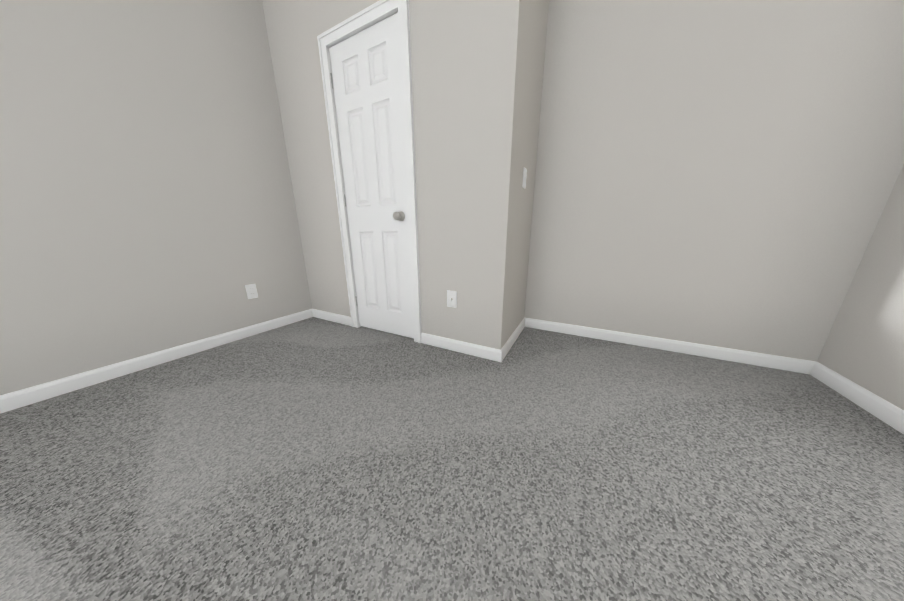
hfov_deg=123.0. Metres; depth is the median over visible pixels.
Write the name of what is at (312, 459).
floor
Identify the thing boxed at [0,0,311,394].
wall
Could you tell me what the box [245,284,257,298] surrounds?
electrical outlet
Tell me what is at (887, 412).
baseboard
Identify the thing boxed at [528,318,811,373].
baseboard
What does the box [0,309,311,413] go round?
baseboard
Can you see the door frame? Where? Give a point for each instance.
(373, 14)
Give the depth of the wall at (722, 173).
1.46 m
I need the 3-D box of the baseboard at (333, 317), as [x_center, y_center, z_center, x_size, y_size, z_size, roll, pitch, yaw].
[-1.149,0.160,2.354,0.571,0.082,0.014,8,17,27]
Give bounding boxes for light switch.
[522,167,526,188]
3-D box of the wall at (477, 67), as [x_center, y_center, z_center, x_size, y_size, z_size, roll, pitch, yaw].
[-0.388,-1.082,2.014,1.960,2.652,0.710,8,17,27]
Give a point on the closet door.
(365, 75)
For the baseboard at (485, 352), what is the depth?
1.72 m
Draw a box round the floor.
[0,317,903,600]
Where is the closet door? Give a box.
[329,12,413,337]
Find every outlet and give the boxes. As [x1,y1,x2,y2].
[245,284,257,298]
[447,290,456,307]
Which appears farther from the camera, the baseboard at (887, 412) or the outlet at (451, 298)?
the outlet at (451, 298)
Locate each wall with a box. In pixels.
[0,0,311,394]
[262,0,548,349]
[524,0,903,361]
[817,164,903,409]
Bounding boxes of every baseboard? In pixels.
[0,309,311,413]
[312,309,351,325]
[421,333,499,361]
[500,317,527,361]
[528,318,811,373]
[808,361,903,433]
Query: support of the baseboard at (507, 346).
attached to the wall at (477, 67)
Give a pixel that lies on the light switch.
(524, 177)
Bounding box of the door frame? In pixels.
[317,0,421,342]
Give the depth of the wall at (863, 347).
1.19 m

